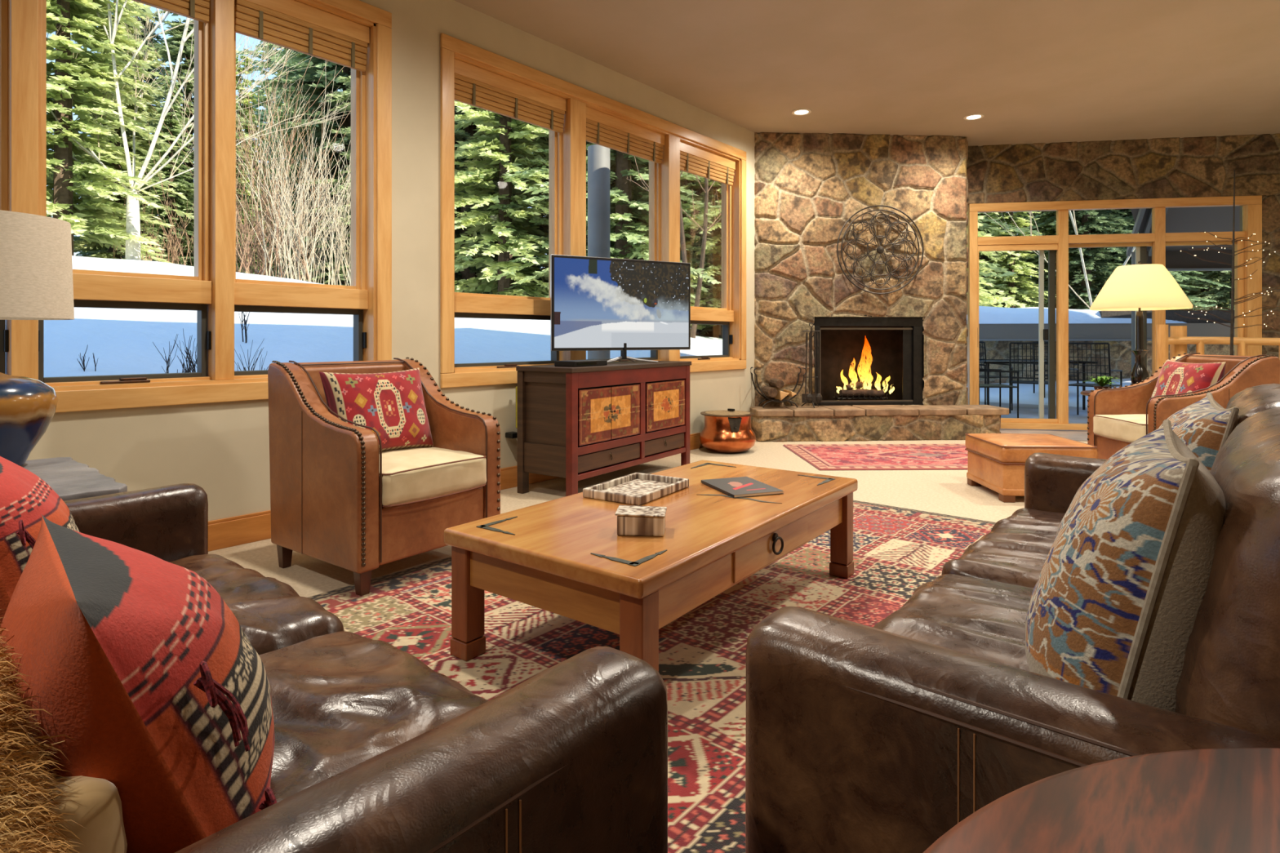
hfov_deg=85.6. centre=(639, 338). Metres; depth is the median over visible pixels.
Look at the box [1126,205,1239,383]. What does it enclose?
eave
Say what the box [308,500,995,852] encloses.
rug
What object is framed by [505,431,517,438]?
power adapter
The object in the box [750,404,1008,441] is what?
hearth
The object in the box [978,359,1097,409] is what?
patio table
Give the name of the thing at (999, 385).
patio chair
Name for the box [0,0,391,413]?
window
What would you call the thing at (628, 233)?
spruce tree
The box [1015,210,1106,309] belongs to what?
fir tree
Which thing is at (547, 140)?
spruce tree
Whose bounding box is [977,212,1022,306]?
fir tree
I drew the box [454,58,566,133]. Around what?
blind
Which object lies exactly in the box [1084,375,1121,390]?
potted fern
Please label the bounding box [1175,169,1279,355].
tree
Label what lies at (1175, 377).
cushion
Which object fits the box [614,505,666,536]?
box
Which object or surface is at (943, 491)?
floor
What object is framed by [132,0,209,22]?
blind
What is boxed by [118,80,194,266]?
spruce tree
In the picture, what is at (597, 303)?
television
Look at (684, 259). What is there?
slim tree
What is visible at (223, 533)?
baseboard
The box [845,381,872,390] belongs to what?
log
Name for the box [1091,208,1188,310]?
spruce tree
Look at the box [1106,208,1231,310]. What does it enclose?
spruce tree
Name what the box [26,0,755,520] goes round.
wall
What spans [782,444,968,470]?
rug
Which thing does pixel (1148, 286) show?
table lamp
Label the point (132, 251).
tree
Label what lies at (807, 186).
wall
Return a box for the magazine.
[701,476,783,497]
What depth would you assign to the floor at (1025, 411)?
9.72 m
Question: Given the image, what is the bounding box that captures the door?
[967,195,1262,430]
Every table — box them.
[21,457,127,501]
[444,460,857,671]
[923,747,1279,852]
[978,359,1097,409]
[1080,390,1091,395]
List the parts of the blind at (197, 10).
lift cord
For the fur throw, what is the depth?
0.61 m
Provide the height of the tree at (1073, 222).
9.162 m
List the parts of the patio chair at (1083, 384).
leg, backrest, seat, leg, armrest, leg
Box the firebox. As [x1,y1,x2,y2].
[812,315,924,405]
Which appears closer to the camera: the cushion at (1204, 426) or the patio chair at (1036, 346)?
the cushion at (1204, 426)
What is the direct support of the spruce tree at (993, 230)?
on the snow ground
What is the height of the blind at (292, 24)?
0.251 m
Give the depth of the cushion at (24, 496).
1.30 m
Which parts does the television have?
stand leg, stand leg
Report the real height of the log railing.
1.130 m
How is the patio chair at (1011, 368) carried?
on the floor at (1025, 411)
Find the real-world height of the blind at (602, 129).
0.251 m
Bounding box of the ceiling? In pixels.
[454,0,1279,146]
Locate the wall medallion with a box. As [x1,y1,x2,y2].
[836,204,924,293]
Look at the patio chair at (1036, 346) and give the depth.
11.87 m
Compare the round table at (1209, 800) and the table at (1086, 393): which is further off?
the table at (1086, 393)
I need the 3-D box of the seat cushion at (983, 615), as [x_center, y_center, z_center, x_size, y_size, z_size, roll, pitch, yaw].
[0.714,0.624,1.157,0.678,0.208,0.808,0,0,40]
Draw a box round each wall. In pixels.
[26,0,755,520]
[754,132,966,406]
[964,140,968,404]
[966,133,1279,204]
[1240,205,1242,231]
[1262,195,1279,357]
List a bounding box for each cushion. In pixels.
[0,456,79,626]
[0,515,276,852]
[170,554,344,654]
[258,631,488,802]
[319,367,433,451]
[382,447,486,507]
[872,573,1034,671]
[941,507,1065,587]
[965,433,1097,462]
[1025,419,1225,711]
[1093,413,1146,442]
[1150,359,1226,401]
[1158,392,1239,471]
[1174,407,1279,739]
[1225,383,1279,424]
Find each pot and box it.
[699,410,755,453]
[1093,386,1111,390]
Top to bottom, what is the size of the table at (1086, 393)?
0.555 m
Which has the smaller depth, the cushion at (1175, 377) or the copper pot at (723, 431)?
the cushion at (1175, 377)
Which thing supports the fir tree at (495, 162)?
on the snow ground
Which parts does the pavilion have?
fascia trim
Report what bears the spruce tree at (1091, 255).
on the snow ground
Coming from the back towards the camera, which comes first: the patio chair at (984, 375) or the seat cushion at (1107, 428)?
the patio chair at (984, 375)
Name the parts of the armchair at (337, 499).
leg, arm, leg, seat, arm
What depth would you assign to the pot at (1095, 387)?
5.66 m
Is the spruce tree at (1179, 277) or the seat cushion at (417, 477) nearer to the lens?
the seat cushion at (417, 477)
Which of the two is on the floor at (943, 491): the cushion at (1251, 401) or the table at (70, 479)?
the table at (70, 479)
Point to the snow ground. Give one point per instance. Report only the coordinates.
(121, 340)
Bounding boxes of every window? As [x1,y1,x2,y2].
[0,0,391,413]
[440,32,746,387]
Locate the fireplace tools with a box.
[800,322,822,408]
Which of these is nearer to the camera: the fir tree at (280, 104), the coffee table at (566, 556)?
the coffee table at (566, 556)
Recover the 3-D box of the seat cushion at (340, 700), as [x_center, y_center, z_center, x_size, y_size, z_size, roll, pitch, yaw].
[-0.575,0.619,0.838,0.700,0.222,0.850,0,0,40]
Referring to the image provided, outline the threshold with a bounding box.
[1000,429,1087,441]
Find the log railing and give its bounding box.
[1155,324,1279,370]
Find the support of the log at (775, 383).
on the log at (780, 395)
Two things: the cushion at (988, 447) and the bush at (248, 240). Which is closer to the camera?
the cushion at (988, 447)
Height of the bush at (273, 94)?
5.965 m
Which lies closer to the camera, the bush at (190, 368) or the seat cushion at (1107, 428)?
the seat cushion at (1107, 428)
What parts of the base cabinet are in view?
leg, rail, rail, panel, leg, door, panel, drawer, door, rail, panel, drawer, door, leg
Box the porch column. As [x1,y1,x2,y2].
[587,144,609,359]
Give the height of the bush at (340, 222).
3.899 m
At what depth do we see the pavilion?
12.73 m
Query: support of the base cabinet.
on the floor at (943, 491)
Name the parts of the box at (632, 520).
lid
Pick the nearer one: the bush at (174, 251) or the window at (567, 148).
the window at (567, 148)
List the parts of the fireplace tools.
post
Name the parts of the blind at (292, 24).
lift cord, lift cord, lift cord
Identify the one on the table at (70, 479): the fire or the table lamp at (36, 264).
the table lamp at (36, 264)
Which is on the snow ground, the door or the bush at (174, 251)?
the bush at (174, 251)
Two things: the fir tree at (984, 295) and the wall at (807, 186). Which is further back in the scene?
the fir tree at (984, 295)
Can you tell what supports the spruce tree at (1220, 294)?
on the snow ground
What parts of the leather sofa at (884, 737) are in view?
arm, arm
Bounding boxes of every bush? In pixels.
[76,344,97,371]
[109,185,237,266]
[140,32,350,282]
[152,328,196,373]
[190,64,351,284]
[234,338,268,370]
[235,173,332,281]
[236,275,249,342]
[262,116,351,285]
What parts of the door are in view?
frame, rail, frame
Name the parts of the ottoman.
rail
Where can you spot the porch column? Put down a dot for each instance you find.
(598, 156)
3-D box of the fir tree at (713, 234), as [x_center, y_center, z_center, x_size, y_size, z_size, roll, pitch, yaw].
[1.998,-4.050,15.574,3.974,9.424,4.151,0,0,-12]
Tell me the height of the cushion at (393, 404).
0.384 m
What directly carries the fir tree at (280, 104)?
on the snow ground
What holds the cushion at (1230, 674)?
on the leather sofa at (884, 737)
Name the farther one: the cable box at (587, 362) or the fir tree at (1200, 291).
the fir tree at (1200, 291)
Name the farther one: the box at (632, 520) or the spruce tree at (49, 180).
the spruce tree at (49, 180)
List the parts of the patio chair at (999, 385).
leg, armrest, seat, armrest, leg, leg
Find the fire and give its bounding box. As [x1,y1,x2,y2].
[836,337,894,394]
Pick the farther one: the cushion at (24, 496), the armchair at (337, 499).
the armchair at (337, 499)
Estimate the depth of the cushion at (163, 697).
0.68 m
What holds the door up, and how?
in the wall at (1241, 206)
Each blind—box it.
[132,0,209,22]
[234,0,369,71]
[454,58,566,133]
[586,106,664,164]
[680,140,735,186]
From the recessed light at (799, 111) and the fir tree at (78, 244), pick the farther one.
the fir tree at (78, 244)
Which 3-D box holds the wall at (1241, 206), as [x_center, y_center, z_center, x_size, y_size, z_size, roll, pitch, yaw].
[5.720,-0.550,7.375,4.950,3.100,0.230,0,0,9]
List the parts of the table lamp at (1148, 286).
lamp shade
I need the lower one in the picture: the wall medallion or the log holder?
the log holder
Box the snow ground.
[44,255,1131,407]
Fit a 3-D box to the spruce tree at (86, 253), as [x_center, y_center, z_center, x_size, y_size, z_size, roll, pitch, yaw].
[-14.612,-4.974,19.038,2.872,7.564,3.319,0,0,38]
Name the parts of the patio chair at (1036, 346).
leg, leg, backrest, seat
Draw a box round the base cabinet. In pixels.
[515,360,691,496]
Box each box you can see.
[554,359,607,366]
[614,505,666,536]
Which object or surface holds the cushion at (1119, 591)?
on the leather sofa at (884, 737)
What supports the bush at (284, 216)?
on the snow ground
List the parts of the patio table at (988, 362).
leg, leg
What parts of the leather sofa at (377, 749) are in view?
arm, arm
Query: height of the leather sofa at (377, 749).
0.892 m
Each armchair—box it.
[267,356,500,595]
[1087,352,1279,459]
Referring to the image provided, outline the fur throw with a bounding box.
[0,612,127,852]
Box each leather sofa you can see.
[63,483,667,852]
[745,383,1279,852]
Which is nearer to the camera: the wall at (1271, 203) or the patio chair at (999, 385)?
the wall at (1271, 203)
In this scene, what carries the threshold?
on the floor at (943, 491)
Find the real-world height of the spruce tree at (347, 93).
9.169 m
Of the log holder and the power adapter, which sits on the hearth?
the log holder
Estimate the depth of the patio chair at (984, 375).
11.15 m
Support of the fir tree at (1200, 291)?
on the snow ground
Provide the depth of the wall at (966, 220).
7.22 m
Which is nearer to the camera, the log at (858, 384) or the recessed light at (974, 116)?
the recessed light at (974, 116)
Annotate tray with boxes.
[582,472,688,505]
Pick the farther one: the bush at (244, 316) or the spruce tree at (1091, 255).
the spruce tree at (1091, 255)
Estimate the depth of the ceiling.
5.20 m
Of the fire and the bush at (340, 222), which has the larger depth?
the bush at (340, 222)
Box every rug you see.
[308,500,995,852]
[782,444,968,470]
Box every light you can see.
[791,108,811,115]
[963,113,984,119]
[1178,231,1279,331]
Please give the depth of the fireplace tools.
6.89 m
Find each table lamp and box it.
[0,209,74,466]
[1089,261,1192,384]
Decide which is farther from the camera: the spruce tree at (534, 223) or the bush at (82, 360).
the spruce tree at (534, 223)
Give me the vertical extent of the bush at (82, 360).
0.259 m
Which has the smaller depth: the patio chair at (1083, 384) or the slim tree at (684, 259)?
the patio chair at (1083, 384)
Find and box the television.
[550,253,690,362]
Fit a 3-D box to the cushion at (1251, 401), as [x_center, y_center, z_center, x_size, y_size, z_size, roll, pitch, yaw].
[1.442,0.344,1.591,0.284,0.472,0.814,0,0,40]
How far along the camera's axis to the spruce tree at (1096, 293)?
20.65 m
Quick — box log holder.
[750,366,806,407]
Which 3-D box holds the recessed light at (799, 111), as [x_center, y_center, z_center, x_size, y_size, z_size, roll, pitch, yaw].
[1.493,-2.094,6.393,0.176,0.011,0.176,0,0,40]
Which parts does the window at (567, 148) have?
transom rail, sash rail, sash rail, sash, sash, sash, sash rail, sash rail, transom rail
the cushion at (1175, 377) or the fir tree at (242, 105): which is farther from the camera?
the fir tree at (242, 105)
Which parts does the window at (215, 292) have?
sash, sash, sash rail, sash rail, transom rail, sash rail, sash rail, sash, transom rail, casing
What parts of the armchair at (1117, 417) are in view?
seat, arm, arm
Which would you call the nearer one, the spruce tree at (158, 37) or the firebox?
the firebox
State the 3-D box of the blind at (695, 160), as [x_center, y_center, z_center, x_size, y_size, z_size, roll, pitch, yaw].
[0.612,-1.629,6.476,0.057,0.251,0.958,0,0,40]
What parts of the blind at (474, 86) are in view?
lift cord, lift cord, lift cord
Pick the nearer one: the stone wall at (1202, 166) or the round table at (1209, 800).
the round table at (1209, 800)
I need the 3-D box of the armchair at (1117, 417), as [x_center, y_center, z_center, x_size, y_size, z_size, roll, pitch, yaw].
[3.454,0.548,4.479,0.750,0.903,0.724,0,0,3]
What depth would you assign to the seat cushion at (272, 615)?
1.39 m
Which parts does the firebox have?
fire grate, trim, folded door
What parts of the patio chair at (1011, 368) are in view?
leg, leg, backrest, seat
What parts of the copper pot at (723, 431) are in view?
lid, handle mount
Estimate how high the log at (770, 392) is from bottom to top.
0.096 m
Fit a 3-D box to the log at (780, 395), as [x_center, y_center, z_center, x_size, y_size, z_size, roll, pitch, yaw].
[1.408,0.561,6.909,0.097,0.096,0.280,0,0,-4]
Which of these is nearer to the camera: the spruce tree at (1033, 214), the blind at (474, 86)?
the blind at (474, 86)
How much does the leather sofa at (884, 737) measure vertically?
0.892 m
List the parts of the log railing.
post, post, rail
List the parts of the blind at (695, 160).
lift cord, lift cord, lift cord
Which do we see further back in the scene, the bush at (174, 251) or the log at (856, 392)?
the bush at (174, 251)
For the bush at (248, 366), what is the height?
0.579 m
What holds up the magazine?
on the coffee table at (566, 556)
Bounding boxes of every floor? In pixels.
[208,440,1087,597]
[979,401,1087,431]
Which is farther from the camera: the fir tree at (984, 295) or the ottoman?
the fir tree at (984, 295)
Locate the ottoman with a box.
[964,433,1097,502]
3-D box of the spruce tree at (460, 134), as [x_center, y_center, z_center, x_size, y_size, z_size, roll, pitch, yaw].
[-4.207,-7.006,17.415,5.873,14.580,5.403,0,0,28]
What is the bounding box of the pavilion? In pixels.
[966,306,1234,383]
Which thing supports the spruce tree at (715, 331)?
on the snow ground
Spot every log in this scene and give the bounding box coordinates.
[761,386,777,397]
[768,377,783,388]
[774,389,789,400]
[783,389,796,396]
[839,388,884,397]
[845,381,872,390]
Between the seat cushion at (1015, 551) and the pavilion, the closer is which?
the seat cushion at (1015, 551)
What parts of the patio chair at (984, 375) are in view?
backrest, leg, leg, seat, armrest, leg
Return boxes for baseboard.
[208,425,751,551]
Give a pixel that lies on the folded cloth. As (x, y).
(517, 386)
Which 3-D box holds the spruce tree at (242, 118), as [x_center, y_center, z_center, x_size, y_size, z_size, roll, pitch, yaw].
[-10.074,-3.656,16.821,2.176,5.730,2.514,0,0,21]
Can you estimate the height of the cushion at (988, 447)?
0.137 m
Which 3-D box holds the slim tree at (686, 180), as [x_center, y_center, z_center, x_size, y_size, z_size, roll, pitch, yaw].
[1.004,-4.104,15.691,2.610,8.316,2.324,0,0,40]
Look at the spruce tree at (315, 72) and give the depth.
17.82 m
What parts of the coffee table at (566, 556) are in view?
leg, leg, drawer, ring pull, leg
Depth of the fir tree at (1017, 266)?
18.31 m
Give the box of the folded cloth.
[515,386,517,428]
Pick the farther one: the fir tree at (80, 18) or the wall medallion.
the fir tree at (80, 18)
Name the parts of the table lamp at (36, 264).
lamp shade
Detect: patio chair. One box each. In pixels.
[966,348,1019,417]
[978,341,1011,404]
[1008,342,1048,413]
[1032,341,1079,397]
[1068,342,1122,414]
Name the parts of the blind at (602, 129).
lift cord, lift cord, lift cord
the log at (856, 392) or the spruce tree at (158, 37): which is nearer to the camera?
the log at (856, 392)
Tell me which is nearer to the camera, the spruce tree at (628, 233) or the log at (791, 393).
the log at (791, 393)
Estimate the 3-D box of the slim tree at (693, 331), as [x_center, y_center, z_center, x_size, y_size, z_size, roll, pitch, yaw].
[1.667,-3.596,13.585,2.110,7.442,2.689,0,0,40]
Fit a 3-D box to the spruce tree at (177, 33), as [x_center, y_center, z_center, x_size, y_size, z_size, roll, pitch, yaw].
[-12.650,-5.658,19.159,4.275,9.742,3.699,0,0,0]
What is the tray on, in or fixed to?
on the coffee table at (566, 556)
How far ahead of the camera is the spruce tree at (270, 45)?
26.12 m
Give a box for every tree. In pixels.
[46,0,194,260]
[46,0,194,263]
[46,0,349,260]
[46,48,116,216]
[52,48,164,260]
[73,5,194,257]
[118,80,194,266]
[121,9,265,263]
[178,53,295,278]
[179,81,277,276]
[235,40,342,278]
[235,48,351,285]
[254,49,342,284]
[288,75,351,285]
[337,105,548,295]
[454,100,586,297]
[479,134,700,300]
[487,126,721,304]
[533,139,698,280]
[627,156,687,262]
[631,179,721,336]
[680,170,722,337]
[680,171,688,258]
[681,174,721,337]
[966,212,1026,324]
[966,215,1042,306]
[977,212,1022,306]
[980,211,1056,324]
[984,210,1134,309]
[984,211,1053,306]
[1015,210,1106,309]
[1024,208,1138,309]
[1068,209,1117,300]
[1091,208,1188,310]
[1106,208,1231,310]
[1170,270,1230,310]
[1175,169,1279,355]
[1181,270,1231,310]

